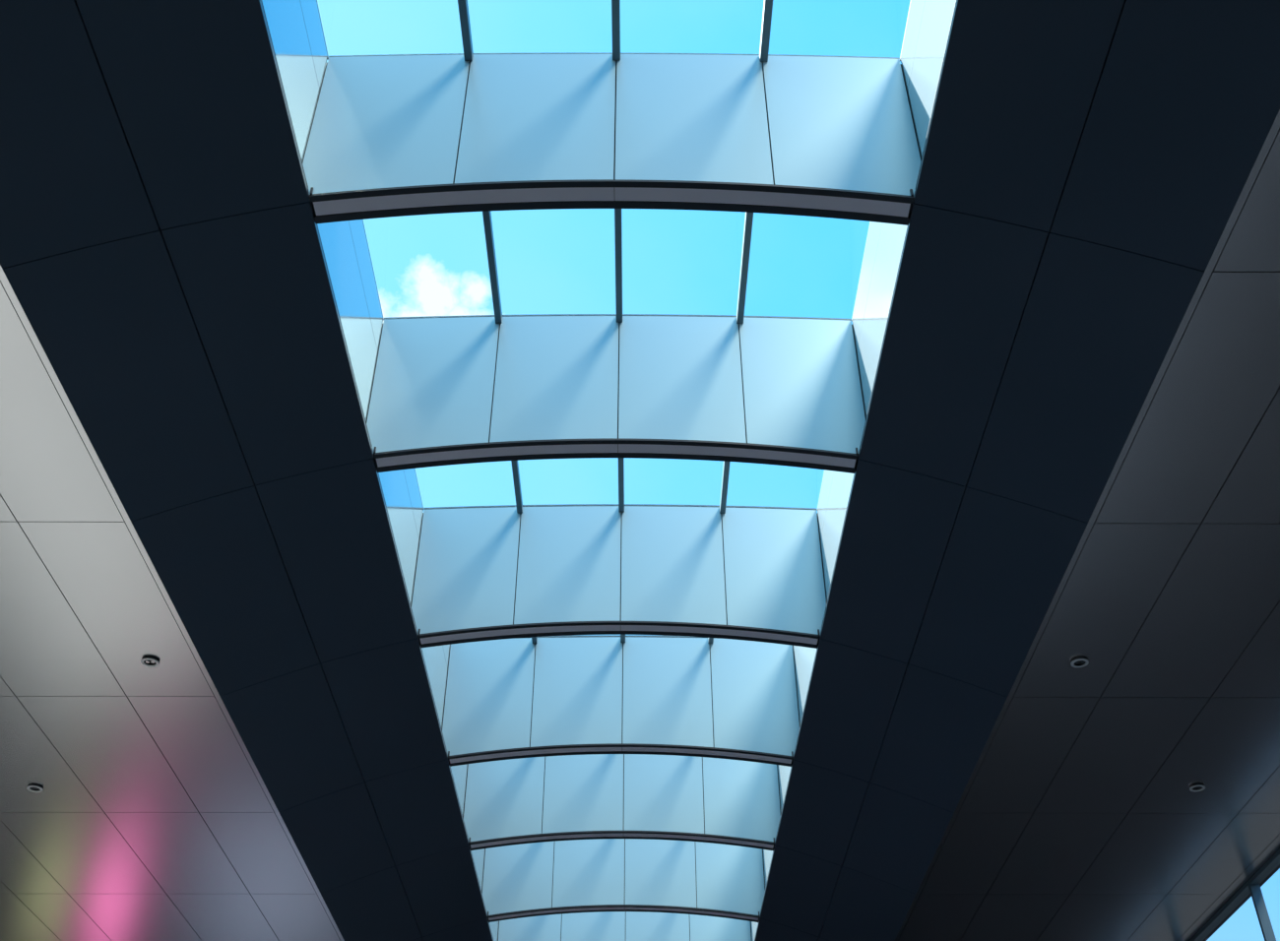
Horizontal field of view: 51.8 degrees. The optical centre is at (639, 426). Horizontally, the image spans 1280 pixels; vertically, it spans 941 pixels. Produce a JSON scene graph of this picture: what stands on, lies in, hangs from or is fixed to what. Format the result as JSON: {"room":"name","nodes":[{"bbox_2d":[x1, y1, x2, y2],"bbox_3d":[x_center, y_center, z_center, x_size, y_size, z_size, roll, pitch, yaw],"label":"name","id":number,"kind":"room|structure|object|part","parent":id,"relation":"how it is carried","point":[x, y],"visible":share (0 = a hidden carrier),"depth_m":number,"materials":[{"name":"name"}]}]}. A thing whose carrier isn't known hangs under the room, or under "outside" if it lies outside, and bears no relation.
{"room":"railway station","nodes":[
{"label":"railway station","id":0,"kind":"room"},
{"bbox_2d":[0,264,344,940],"bbox_3d":[-6.902,8.427,18.269,7.028,0.154,45.000,0,-39,0],"label":"ceiling","id":1,"kind":"structure","parent":0,"point":[153,818],"depth_m":11.16,"materials":[{"name":"grey"}]},
{"bbox_3d":[-7.008,4.248,13.076,0.817,0.025,2.100,0,-39,0],"label":"ceiling panel","id":2,"kind":"part","parent":1,"relation":"part of","materials":[{"name":"grey metal"}]},
{"bbox_3d":[-5.485,1.379,9.579,1.023,0.025,2.402,0,-39,0],"label":"ceiling panel","id":3,"kind":"part","parent":1,"relation":"part of","materials":[{"name":"grey metal"}]},
{"bbox_3d":[-4.519,-0.108,7.767,0.874,0.025,2.278,0,-39,0],"label":"ceiling panel","id":4,"kind":"part","parent":1,"relation":"part of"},
{"bbox_3d":[-7.017,5.639,14.773,0.817,0.025,2.272,0,-39,0],"label":"ceiling panel","id":5,"kind":"part","parent":1,"relation":"part of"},
{"bbox_3d":[-6.308,4.250,13.079,0.567,0.025,2.100,0,-39,0],"label":"ceiling panel","id":6,"kind":"part","parent":1,"relation":"part of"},
{"bbox_2d":[26,783,43,792],"bbox_3d":[-5.425,3.246,11.820,0.134,0.021,0.134,0,-39,0],"label":"recessed light","id":7,"kind":"object","parent":1,"relation":"in","point":[33,788],"visible":1,"depth_m":11.81,"materials":[{"name":"silver metal"}]},
{"bbox_3d":[-5.495,2.863,11.389,1.023,0.025,2.264,0,-39,0],"label":"ceiling panel","id":8,"kind":"part","parent":1,"relation":"part of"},
{"bbox_3d":[-3.727,-0.107,7.770,0.694,0.025,2.278,0,-39,0],"label":"ceiling panel","id":9,"kind":"part","parent":1,"relation":"part of","materials":[{"name":"grey metal"}]},
{"bbox_3d":[-6.317,5.641,14.776,0.567,0.025,2.272,0,-39,0],"label":"ceiling panel","id":10,"kind":"part","parent":1,"relation":"part of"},
{"bbox_3d":[-4.529,1.380,9.582,0.874,0.025,2.402,0,-39,0],"label":"ceiling panel","id":11,"kind":"part","parent":1,"relation":"part of","materials":[{"name":"white metal"}]},
{"bbox_3d":[-5.505,4.251,13.083,1.023,0.025,2.100,0,-39,0],"label":"ceiling panel","id":12,"kind":"part","parent":1,"relation":"part of","materials":[{"name":"grey metal"}]},
{"bbox_3d":[-4.539,2.865,11.393,0.874,0.025,2.264,0,-39,0],"label":"ceiling panel","id":13,"kind":"part","parent":1,"relation":"part of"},
{"bbox_3d":[-3.737,1.382,9.586,0.694,0.025,2.402,0,-39,0],"label":"ceiling panel","id":14,"kind":"part","parent":1,"relation":"part of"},
{"bbox_3d":[-5.514,5.642,14.779,1.023,0.025,2.272,0,-39,0],"label":"ceiling panel","id":15,"kind":"part","parent":1,"relation":"part of","materials":[{"name":"grey metal"}]},
{"bbox_2d":[140,656,159,667],"bbox_3d":[-3.736,1.797,10.055,0.134,0.021,0.134,0,-39,0],"label":"recessed light","id":16,"kind":"object","parent":1,"relation":"in","point":[151,662],"visible":1,"depth_m":10.05,"materials":[{"name":"white metal"}]},
{"bbox_3d":[-4.548,4.253,13.086,0.874,0.025,2.100,0,-39,0],"label":"ceiling panel","id":17,"kind":"part","parent":1,"relation":"part of","materials":[{"name":"grey metal"}]},
{"bbox_3d":[-3.747,2.866,11.396,0.694,0.025,2.264,0,-39,0],"label":"ceiling panel","id":18,"kind":"part","parent":1,"relation":"part of","materials":[{"name":"grey metal"}]},
{"bbox_3d":[-4.558,5.644,14.783,0.874,0.025,2.272,0,-39,0],"label":"ceiling panel","id":19,"kind":"part","parent":1,"relation":"part of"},
{"bbox_3d":[-3.756,4.255,13.090,0.694,0.025,2.100,0,-39,0],"label":"ceiling panel","id":20,"kind":"part","parent":1,"relation":"part of","materials":[{"name":"grey metal"}]},
{"bbox_3d":[-3.766,5.646,14.786,0.694,0.025,2.272,0,-39,0],"label":"ceiling panel","id":21,"kind":"part","parent":1,"relation":"part of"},
{"bbox_2d":[0,0,493,940],"bbox_3d":[-2.631,8.256,18.432,1.516,0.608,45.000,0,-39,0],"label":"ceiling band","id":22,"kind":"object","parent":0,"point":[150,229],"visible":1,"depth_m":8.09,"materials":[{"name":"black"}]},
{"bbox_3d":[-2.947,-1.671,6.102,0.747,0.329,2.278,0,-39,0],"label":"ceiling panel","id":23,"kind":"part","parent":22,"relation":"part of","materials":[{"name":"black metal"}]},
{"bbox_3d":[-2.957,-0.223,7.869,0.747,0.329,2.280,0,-39,0],"label":"ceiling panel","id":24,"kind":"part","parent":22,"relation":"part of","materials":[{"name":"black metal"}]},
{"bbox_3d":[-2.186,-1.875,6.274,0.760,0.258,2.278,0,-39,0],"label":"ceiling panel","id":25,"kind":"part","parent":22,"relation":"part of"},
{"bbox_3d":[-2.967,1.266,9.685,0.747,0.329,2.404,0,-39,0],"label":"ceiling panel","id":26,"kind":"part","parent":22,"relation":"part of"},
{"bbox_3d":[-2.196,-0.427,8.041,0.760,0.258,2.280,0,-39,0],"label":"ceiling panel","id":27,"kind":"part","parent":22,"relation":"part of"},
{"bbox_3d":[-2.977,2.750,11.495,0.747,0.329,2.266,0,-39,0],"label":"ceiling panel","id":28,"kind":"part","parent":22,"relation":"part of","materials":[{"name":"black metal"}]},
{"bbox_3d":[-2.206,1.062,9.857,0.760,0.258,2.404,0,-39,0],"label":"ceiling panel","id":29,"kind":"part","parent":22,"relation":"part of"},
{"bbox_3d":[-2.987,4.139,13.189,0.747,0.329,2.102,0,-39,0],"label":"ceiling panel","id":30,"kind":"part","parent":22,"relation":"part of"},
{"bbox_3d":[-2.996,5.529,14.886,0.747,0.329,2.274,0,-39,0],"label":"ceiling panel","id":31,"kind":"part","parent":22,"relation":"part of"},
{"bbox_3d":[-2.216,2.546,11.667,0.760,0.258,2.266,0,-39,0],"label":"ceiling panel","id":32,"kind":"part","parent":22,"relation":"part of","materials":[{"name":"black metal"}]},
{"bbox_3d":[-2.225,3.934,13.361,0.760,0.258,2.102,0,-39,0],"label":"ceiling panel","id":33,"kind":"part","parent":22,"relation":"part of","materials":[{"name":"black metal"}]},
{"bbox_3d":[-2.235,5.325,15.057,0.760,0.258,2.274,0,-39,0],"label":"ceiling panel","id":34,"kind":"part","parent":22,"relation":"part of","materials":[{"name":"black metal"}]},
{"bbox_3d":[-2.244,6.774,16.824,0.760,0.258,2.284,0,-39,0],"label":"ceiling panel","id":35,"kind":"part","parent":22,"relation":"part of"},
{"bbox_2d":[309,52,914,225],"bbox_3d":[-0.155,-1.712,7.696,3.476,1.347,0.211,0,-39,0],"label":"beam","id":36,"kind":"structure","parent":22,"relation":"attached to","point":[354,205],"depth_m":7.33,"materials":[{"name":"grey metal"}]},
{"bbox_2d":[235,0,956,196],"bbox_3d":[-0.150,-2.409,6.811,3.616,1.364,2.165,0,-39,0],"label":"skylight","id":37,"kind":"object","parent":36,"relation":"attached to","point":[359,122],"visible":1,"depth_m":7.59,"materials":[{"name":"grey"}]},
{"bbox_3d":[-1.903,-2.287,6.688,0.030,0.924,2.085,0,-39,0],"label":"panel","id":38,"kind":"part","parent":37,"relation":"part of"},
{"bbox_3d":[-1.903,-2.774,7.088,0.030,0.328,2.085,0,-39,0],"label":"panel","id":39,"kind":"part","parent":37,"relation":"part of","materials":[{"name":"glass"}]},
{"bbox_3d":[-1.925,-2.920,7.207,0.066,0.012,2.145,0,-39,0],"label":"glazing rail","id":40,"kind":"part","parent":37,"relation":"part of","materials":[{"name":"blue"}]},
{"bbox_3d":[-1.459,-1.750,7.618,0.855,1.304,0.030,0,-39,0],"label":"panel","id":41,"kind":"part","parent":37,"relation":"part of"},
{"bbox_3d":[-0.585,-1.794,7.659,0.876,1.206,0.030,0,-39,0],"label":"panel","id":42,"kind":"part","parent":37,"relation":"part of","materials":[{"name":"glass"}]},
{"bbox_3d":[0.299,-1.792,7.662,0.876,1.208,0.030,0,-39,0],"label":"panel","id":43,"kind":"part","parent":37,"relation":"part of","materials":[{"name":"blue glass"}]},
{"bbox_3d":[1.161,-1.745,7.628,0.833,1.303,0.030,0,-39,0],"label":"panel","id":44,"kind":"part","parent":37,"relation":"part of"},
{"bbox_3d":[1.625,-2.913,7.221,0.066,0.012,2.145,0,-39,0],"label":"glazing rail","id":45,"kind":"part","parent":37,"relation":"part of","materials":[{"name":"white"}]},
{"bbox_3d":[1.603,-2.768,7.102,0.030,0.328,2.085,0,-39,0],"label":"panel","id":46,"kind":"part","parent":37,"relation":"part of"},
{"bbox_3d":[1.603,-2.280,6.702,0.030,0.924,2.085,0,-39,0],"label":"panel","id":47,"kind":"part","parent":37,"relation":"part of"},
{"bbox_2d":[373,314,858,473],"bbox_3d":[-0.164,-0.263,9.464,3.476,1.347,0.211,0,-39,0],"label":"beam","id":48,"kind":"structure","parent":22,"relation":"attached to","point":[462,454],"depth_m":9.10,"materials":[{"name":"grey metal"}]},
{"bbox_2d":[417,504,820,648],"bbox_3d":[-0.175,1.265,11.327,3.476,1.347,0.211,0,-39,0],"label":"beam","id":49,"kind":"structure","parent":22,"relation":"attached to","point":[570,628],"depth_m":10.97,"materials":[{"name":"grey metal"}]},
{"bbox_2d":[361,457,853,635],"bbox_3d":[-0.170,0.528,10.394,3.616,1.364,2.291,0,-39,0],"label":"skylight","id":50,"kind":"object","parent":49,"relation":"attached to","point":[465,568],"visible":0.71,"depth_m":11.22,"materials":[{"name":"grey"}]},
{"bbox_3d":[-1.922,0.650,10.271,0.030,0.924,2.211,0,-39,0],"label":"panel","id":51,"kind":"part","parent":50,"relation":"part of","materials":[{"name":"blue glass"}]},
{"bbox_3d":[-1.923,0.163,10.671,0.030,0.328,2.211,0,-39,0],"label":"panel","id":52,"kind":"part","parent":50,"relation":"part of","materials":[{"name":"blue glass"}]},
{"bbox_3d":[-1.479,1.227,11.249,0.855,1.304,0.030,0,-39,0],"label":"panel","id":53,"kind":"part","parent":50,"relation":"part of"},
{"bbox_3d":[-0.606,1.183,11.291,0.876,1.206,0.030,0,-39,0],"label":"panel","id":54,"kind":"part","parent":50,"relation":"part of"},
{"bbox_3d":[0.279,1.185,11.294,0.876,1.208,0.030,0,-39,0],"label":"panel","id":55,"kind":"part","parent":50,"relation":"part of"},
{"bbox_3d":[1.141,1.232,11.260,0.833,1.303,0.030,0,-39,0],"label":"panel","id":56,"kind":"part","parent":50,"relation":"part of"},
{"bbox_3d":[1.583,0.170,10.685,0.030,0.328,2.211,0,-39,0],"label":"panel","id":57,"kind":"part","parent":50,"relation":"part of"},
{"bbox_3d":[1.584,0.657,10.285,0.030,0.924,2.211,0,-39,0],"label":"panel","id":58,"kind":"part","parent":50,"relation":"part of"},
{"bbox_2d":[448,635,793,767],"bbox_3d":[-0.184,2.705,13.084,3.476,1.347,0.211,0,-39,0],"label":"beam","id":59,"kind":"structure","parent":22,"relation":"attached to","point":[607,748],"depth_m":12.72,"materials":[{"name":"grey metal"}]},
{"bbox_2d":[413,635,816,757],"bbox_3d":[-0.180,2.013,12.204,3.616,1.364,2.153,0,-39,0],"label":"skylight","id":60,"kind":"object","parent":59,"relation":"attached to","point":[491,695],"visible":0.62,"depth_m":13.00,"materials":[{"name":"grey"}]},
{"bbox_3d":[-1.932,2.135,12.081,0.030,0.924,2.073,0,-39,0],"label":"panel","id":61,"kind":"part","parent":60,"relation":"part of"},
{"bbox_3d":[-1.933,1.647,12.481,0.030,0.328,2.073,0,-39,0],"label":"panel","id":62,"kind":"part","parent":60,"relation":"part of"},
{"bbox_3d":[-1.489,2.668,13.007,0.855,1.304,0.030,0,-39,0],"label":"panel","id":63,"kind":"part","parent":60,"relation":"part of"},
{"bbox_3d":[-0.615,2.623,13.048,0.876,1.206,0.030,0,-39,0],"label":"panel","id":64,"kind":"part","parent":60,"relation":"part of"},
{"bbox_3d":[0.269,2.626,13.051,0.876,1.208,0.030,0,-39,0],"label":"panel","id":65,"kind":"part","parent":60,"relation":"part of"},
{"bbox_3d":[1.131,2.673,13.017,0.833,1.303,0.030,0,-39,0],"label":"panel","id":66,"kind":"part","parent":60,"relation":"part of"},
{"bbox_3d":[1.573,1.654,12.495,0.030,0.328,2.073,0,-39,0],"label":"panel","id":67,"kind":"part","parent":60,"relation":"part of","materials":[{"name":"blue glass"}]},
{"bbox_3d":[1.573,2.141,12.095,0.030,0.924,2.073,0,-39,0],"label":"panel","id":68,"kind":"part","parent":60,"relation":"part of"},
{"bbox_2d":[468,831,774,850],"bbox_3d":[-0.194,4.042,14.714,3.476,1.347,0.211,0,-39,0],"label":"beam","id":69,"kind":"structure","parent":22,"relation":"attached to","point":[584,835],"depth_m":14.34,"materials":[{"name":"grey metal"}]},
{"bbox_2d":[444,754,791,843],"bbox_3d":[-0.189,3.401,13.898,3.616,1.364,1.989,0,-39,0],"label":"skylight","id":70,"kind":"object","parent":69,"relation":"attached to","point":[512,798],"visible":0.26,"depth_m":14.55,"materials":[{"name":"grey"}]},
{"bbox_3d":[-1.942,3.523,13.775,0.030,0.924,1.909,0,-39,0],"label":"panel","id":71,"kind":"part","parent":70,"relation":"part of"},
{"bbox_3d":[-1.498,4.004,14.637,0.855,1.304,0.030,0,-39,0],"label":"panel","id":72,"kind":"part","parent":70,"relation":"part of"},
{"bbox_3d":[-0.624,3.960,14.678,0.876,1.206,0.030,0,-39,0],"label":"panel","id":73,"kind":"part","parent":70,"relation":"part of","materials":[{"name":"blue glass"}]},
{"bbox_3d":[0.260,3.962,14.681,0.876,1.208,0.030,0,-39,0],"label":"panel","id":74,"kind":"part","parent":70,"relation":"part of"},
{"bbox_3d":[1.122,4.009,14.647,0.833,1.303,0.030,0,-39,0],"label":"panel","id":75,"kind":"part","parent":70,"relation":"part of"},
{"bbox_3d":[1.564,3.530,13.789,0.030,0.924,1.909,0,-39,0],"label":"panel","id":76,"kind":"part","parent":70,"relation":"part of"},
{"bbox_2d":[487,904,759,922],"bbox_3d":[-0.203,5.487,16.478,3.476,1.347,0.211,0,-39,0],"label":"beam","id":77,"kind":"structure","parent":22,"relation":"attached to","point":[598,908],"depth_m":16.10,"materials":[{"name":"grey metal"}]},
{"bbox_2d":[465,838,772,917],"bbox_3d":[-0.199,4.792,15.594,3.616,1.364,2.161,0,-39,0],"label":"skylight","id":78,"kind":"object","parent":77,"relation":"attached to","point":[607,871],"visible":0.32,"depth_m":16.29,"materials":[{"name":"grey"}]},
{"bbox_3d":[-1.951,4.914,15.472,0.030,0.924,2.081,0,-39,0],"label":"panel","id":79,"kind":"part","parent":78,"relation":"part of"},
{"bbox_3d":[-1.508,5.450,16.400,0.855,1.304,0.030,0,-39,0],"label":"panel","id":80,"kind":"part","parent":78,"relation":"part of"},
{"bbox_3d":[-0.634,5.405,16.441,0.876,1.206,0.030,0,-39,0],"label":"panel","id":81,"kind":"part","parent":78,"relation":"part of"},
{"bbox_3d":[0.250,5.407,16.444,0.876,1.208,0.030,0,-39,0],"label":"panel","id":82,"kind":"part","parent":78,"relation":"part of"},
{"bbox_3d":[1.113,5.455,16.410,0.833,1.303,0.030,0,-39,0],"label":"panel","id":83,"kind":"part","parent":78,"relation":"part of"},
{"bbox_3d":[1.555,4.921,15.486,0.030,0.924,2.081,0,-39,0],"label":"panel","id":84,"kind":"part","parent":78,"relation":"part of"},
{"bbox_2d":[754,0,1279,940],"bbox_3d":[2.166,8.265,18.452,1.450,0.608,45.000,0,-39,0],"label":"ceiling band","id":85,"kind":"object","parent":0,"point":[1085,164],"visible":1,"depth_m":7.93,"materials":[{"name":"black"}]},
{"bbox_2d":[296,208,906,454],"bbox_3d":[-0.160,-0.960,8.578,3.616,1.364,2.167,0,-39,0],"label":"skylight","id":86,"kind":"object","parent":85,"relation":"attached to","point":[421,382],"visible":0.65,"depth_m":9.33,"materials":[{"name":"grey"}]},
{"bbox_3d":[-1.912,-0.838,8.455,0.030,0.924,2.087,0,-39,0],"label":"panel","id":87,"kind":"part","parent":86,"relation":"part of","materials":[{"name":"blue glass"}]},
{"bbox_3d":[-1.913,-1.326,8.855,0.030,0.328,2.087,0,-39,0],"label":"panel","id":88,"kind":"part","parent":86,"relation":"part of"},
{"bbox_3d":[-1.935,-1.471,8.974,0.066,0.012,2.147,0,-39,0],"label":"glazing rail","id":89,"kind":"part","parent":86,"relation":"part of","materials":[{"name":"blue"}]},
{"bbox_3d":[-1.468,-0.301,9.386,0.855,1.304,0.030,0,-39,0],"label":"panel","id":90,"kind":"part","parent":86,"relation":"part of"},
{"bbox_3d":[-0.595,-0.345,9.427,0.876,1.206,0.030,0,-39,0],"label":"panel","id":91,"kind":"part","parent":86,"relation":"part of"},
{"bbox_3d":[0.289,-0.343,9.430,0.876,1.208,0.030,0,-39,0],"label":"panel","id":92,"kind":"part","parent":86,"relation":"part of","materials":[{"name":"blue glass"}]},
{"bbox_3d":[1.151,-0.295,9.396,0.833,1.303,0.030,0,-39,0],"label":"panel","id":93,"kind":"part","parent":86,"relation":"part of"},
{"bbox_3d":[1.615,-1.464,8.988,0.066,0.012,2.147,0,-39,0],"label":"glazing rail","id":94,"kind":"part","parent":86,"relation":"part of","materials":[{"name":"blue"}]},
{"bbox_3d":[1.593,-1.319,8.869,0.030,0.328,2.087,0,-39,0],"label":"panel","id":95,"kind":"part","parent":86,"relation":"part of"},
{"bbox_3d":[1.594,-0.832,8.469,0.030,0.924,2.087,0,-39,0],"label":"panel","id":96,"kind":"part","parent":86,"relation":"part of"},
{"bbox_2d":[489,911,758,940],"bbox_3d":[-0.208,6.241,17.361,3.616,1.364,2.171,0,-39,0],"label":"skylight","id":97,"kind":"object","parent":85,"relation":"attached to","point":[599,926],"visible":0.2,"depth_m":18.15,"materials":[{"name":"grey"}]},
{"bbox_3d":[-1.961,6.363,17.239,0.030,0.924,2.091,0,-39,0],"label":"panel","id":98,"kind":"part","parent":97,"relation":"part of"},
{"bbox_3d":[-1.517,6.902,18.171,0.855,1.304,0.030,0,-39,0],"label":"panel","id":99,"kind":"part","parent":97,"relation":"part of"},
{"bbox_3d":[-0.644,6.857,18.212,0.876,1.206,0.030,0,-39,0],"label":"panel","id":100,"kind":"part","parent":97,"relation":"part of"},
{"bbox_3d":[0.240,6.859,18.215,0.876,1.208,0.030,0,-39,0],"label":"panel","id":101,"kind":"part","parent":97,"relation":"part of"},
{"bbox_3d":[1.103,6.907,18.181,0.833,1.303,0.030,0,-39,0],"label":"panel","id":102,"kind":"part","parent":97,"relation":"part of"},
{"bbox_3d":[1.545,6.369,17.253,0.030,0.924,2.091,0,-39,0],"label":"panel","id":103,"kind":"part","parent":97,"relation":"part of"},
{"bbox_3d":[1.798,6.782,16.840,0.696,0.258,2.284,0,-39,0],"label":"ceiling panel","id":104,"kind":"part","parent":85,"relation":"part of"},
{"bbox_3d":[1.807,5.333,15.073,0.696,0.258,2.274,0,-39,0],"label":"ceiling panel","id":105,"kind":"part","parent":85,"relation":"part of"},
{"bbox_3d":[1.817,3.942,13.377,0.696,0.258,2.102,0,-39,0],"label":"ceiling panel","id":106,"kind":"part","parent":85,"relation":"part of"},
{"bbox_3d":[1.826,2.554,11.683,0.696,0.258,2.266,0,-39,0],"label":"ceiling panel","id":107,"kind":"part","parent":85,"relation":"part of","materials":[{"name":"black metal"}]},
{"bbox_3d":[2.537,5.540,14.908,0.747,0.329,2.274,0,-39,0],"label":"ceiling panel","id":108,"kind":"part","parent":85,"relation":"part of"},
{"bbox_3d":[1.836,1.069,9.873,0.696,0.258,2.404,0,-39,0],"label":"ceiling panel","id":109,"kind":"part","parent":85,"relation":"part of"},
{"bbox_3d":[2.546,4.149,13.211,0.747,0.329,2.102,0,-39,0],"label":"ceiling panel","id":110,"kind":"part","parent":85,"relation":"part of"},
{"bbox_3d":[2.556,2.761,11.517,0.747,0.329,2.266,0,-39,0],"label":"ceiling panel","id":111,"kind":"part","parent":85,"relation":"part of","materials":[{"name":"black metal"}]},
{"bbox_3d":[1.846,-0.419,8.057,0.696,0.258,2.280,0,-39,0],"label":"ceiling panel","id":112,"kind":"part","parent":85,"relation":"part of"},
{"bbox_3d":[2.566,1.276,9.707,0.747,0.329,2.404,0,-39,0],"label":"ceiling panel","id":113,"kind":"part","parent":85,"relation":"part of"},
{"bbox_3d":[1.856,-1.868,6.290,0.696,0.258,2.278,0,-39,0],"label":"ceiling panel","id":114,"kind":"part","parent":85,"relation":"part of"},
{"bbox_3d":[2.576,-0.212,7.891,0.747,0.329,2.280,0,-39,0],"label":"ceiling panel","id":115,"kind":"part","parent":85,"relation":"part of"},
{"bbox_3d":[2.586,-1.661,6.124,0.747,0.329,2.278,0,-39,0],"label":"ceiling panel","id":116,"kind":"part","parent":85,"relation":"part of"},
{"bbox_2d":[895,108,1279,940],"bbox_3d":[4.673,8.449,18.315,3.562,0.154,45.000,0,-39,0],"label":"ceiling","id":117,"kind":"structure","parent":0,"point":[1077,817],"depth_m":10.41,"materials":[{"name":"black"}]},
{"bbox_3d":[3.307,5.659,14.815,0.694,0.025,2.272,0,-39,0],"label":"ceiling panel","id":118,"kind":"part","parent":117,"relation":"part of","materials":[{"name":"black metal"}]},
{"bbox_3d":[3.316,4.268,13.118,0.694,0.025,2.100,0,-39,0],"label":"ceiling panel","id":119,"kind":"part","parent":117,"relation":"part of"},
{"bbox_3d":[4.099,5.660,14.818,0.874,0.025,2.272,0,-39,0],"label":"ceiling panel","id":120,"kind":"part","parent":117,"relation":"part of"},
{"bbox_3d":[3.326,2.879,11.424,0.694,0.025,2.264,0,-39,0],"label":"ceiling panel","id":121,"kind":"part","parent":117,"relation":"part of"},
{"bbox_3d":[4.108,4.269,13.121,0.874,0.025,2.100,0,-39,0],"label":"ceiling panel","id":122,"kind":"part","parent":117,"relation":"part of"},
{"bbox_2d":[1070,656,1088,667],"bbox_3d":[3.359,1.804,10.077,0.134,0.021,0.134,0,-39,0],"label":"recessed light","id":123,"kind":"object","parent":117,"relation":"in","point":[1080,662],"visible":1,"depth_m":10.07,"materials":[{"name":"silver"}]},
{"bbox_3d":[5.055,5.662,14.822,1.023,0.025,2.272,0,-39,0],"label":"ceiling panel","id":124,"kind":"part","parent":117,"relation":"part of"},
{"bbox_3d":[3.336,1.395,9.614,0.694,0.025,2.402,0,-39,0],"label":"ceiling panel","id":125,"kind":"part","parent":117,"relation":"part of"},
{"bbox_3d":[4.118,2.881,11.428,0.874,0.025,2.264,0,-39,0],"label":"ceiling panel","id":126,"kind":"part","parent":117,"relation":"part of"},
{"bbox_3d":[5.064,4.271,13.125,1.023,0.025,2.100,0,-39,0],"label":"ceiling panel","id":127,"kind":"part","parent":117,"relation":"part of","materials":[{"name":"black metal"}]},
{"bbox_3d":[5.858,5.664,14.825,0.567,0.025,2.272,0,-39,0],"label":"ceiling panel","id":128,"kind":"part","parent":117,"relation":"part of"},
{"bbox_3d":[3.346,-0.093,7.798,0.694,0.025,2.278,0,-39,0],"label":"ceiling panel","id":129,"kind":"part","parent":117,"relation":"part of","materials":[{"name":"black metal"}]},
{"bbox_3d":[4.128,1.397,9.617,0.874,0.025,2.402,0,-39,0],"label":"ceiling panel","id":130,"kind":"part","parent":117,"relation":"part of","materials":[{"name":"black metal"}]},
{"bbox_2d":[1189,783,1205,791],"bbox_3d":[5.003,3.247,11.839,0.134,0.021,0.134,0,-39,0],"label":"recessed light","id":131,"kind":"object","parent":117,"relation":"in","point":[1196,787],"visible":1,"depth_m":11.83,"materials":[{"name":"silver"}]},
{"bbox_3d":[5.074,2.883,11.431,1.023,0.025,2.264,0,-39,0],"label":"ceiling panel","id":132,"kind":"part","parent":117,"relation":"part of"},
{"bbox_3d":[5.867,4.273,13.128,0.567,0.025,2.100,0,-39,0],"label":"ceiling panel","id":133,"kind":"part","parent":117,"relation":"part of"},
{"bbox_3d":[6.192,8.498,18.283,0.124,0.025,45.000,0,-39,0],"label":"edge trim","id":134,"kind":"part","parent":117,"relation":"part of","materials":[{"name":"grey metal"}]},
{"bbox_3d":[4.138,-0.092,7.801,0.874,0.025,2.278,0,-39,0],"label":"ceiling panel","id":135,"kind":"part","parent":117,"relation":"part of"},
{"bbox_3d":[5.084,1.399,9.621,1.023,0.025,2.402,0,-39,0],"label":"ceiling panel","id":136,"kind":"part","parent":117,"relation":"part of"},
{"bbox_3d":[3.356,-1.542,6.031,0.694,0.025,2.276,0,-39,0],"label":"ceiling panel","id":137,"kind":"part","parent":117,"relation":"part of","materials":[{"name":"grey metal"}]},
{"bbox_3d":[5.877,2.884,11.434,0.567,0.025,2.264,0,-39,0],"label":"ceiling panel","id":138,"kind":"part","parent":117,"relation":"part of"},
{"bbox_2d":[1188,847,1279,940],"bbox_3d":[6.357,10.983,16.247,0.200,6.800,45.000,0,-39,0],"label":"window frame","id":139,"kind":"structure","parent":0,"point":[1278,866],"depth_m":14.12,"materials":[{"name":"black metal"}]},
{"bbox_2d":[1189,848,1279,940],"bbox_3d":[6.296,10.804,20.402,0.100,0.845,22.800,0,-39,0],"label":"window","id":140,"kind":"structure","parent":139,"relation":"in","point":[1251,887],"depth_m":13.53,"materials":[{"name":"grey metal"}]}
]}

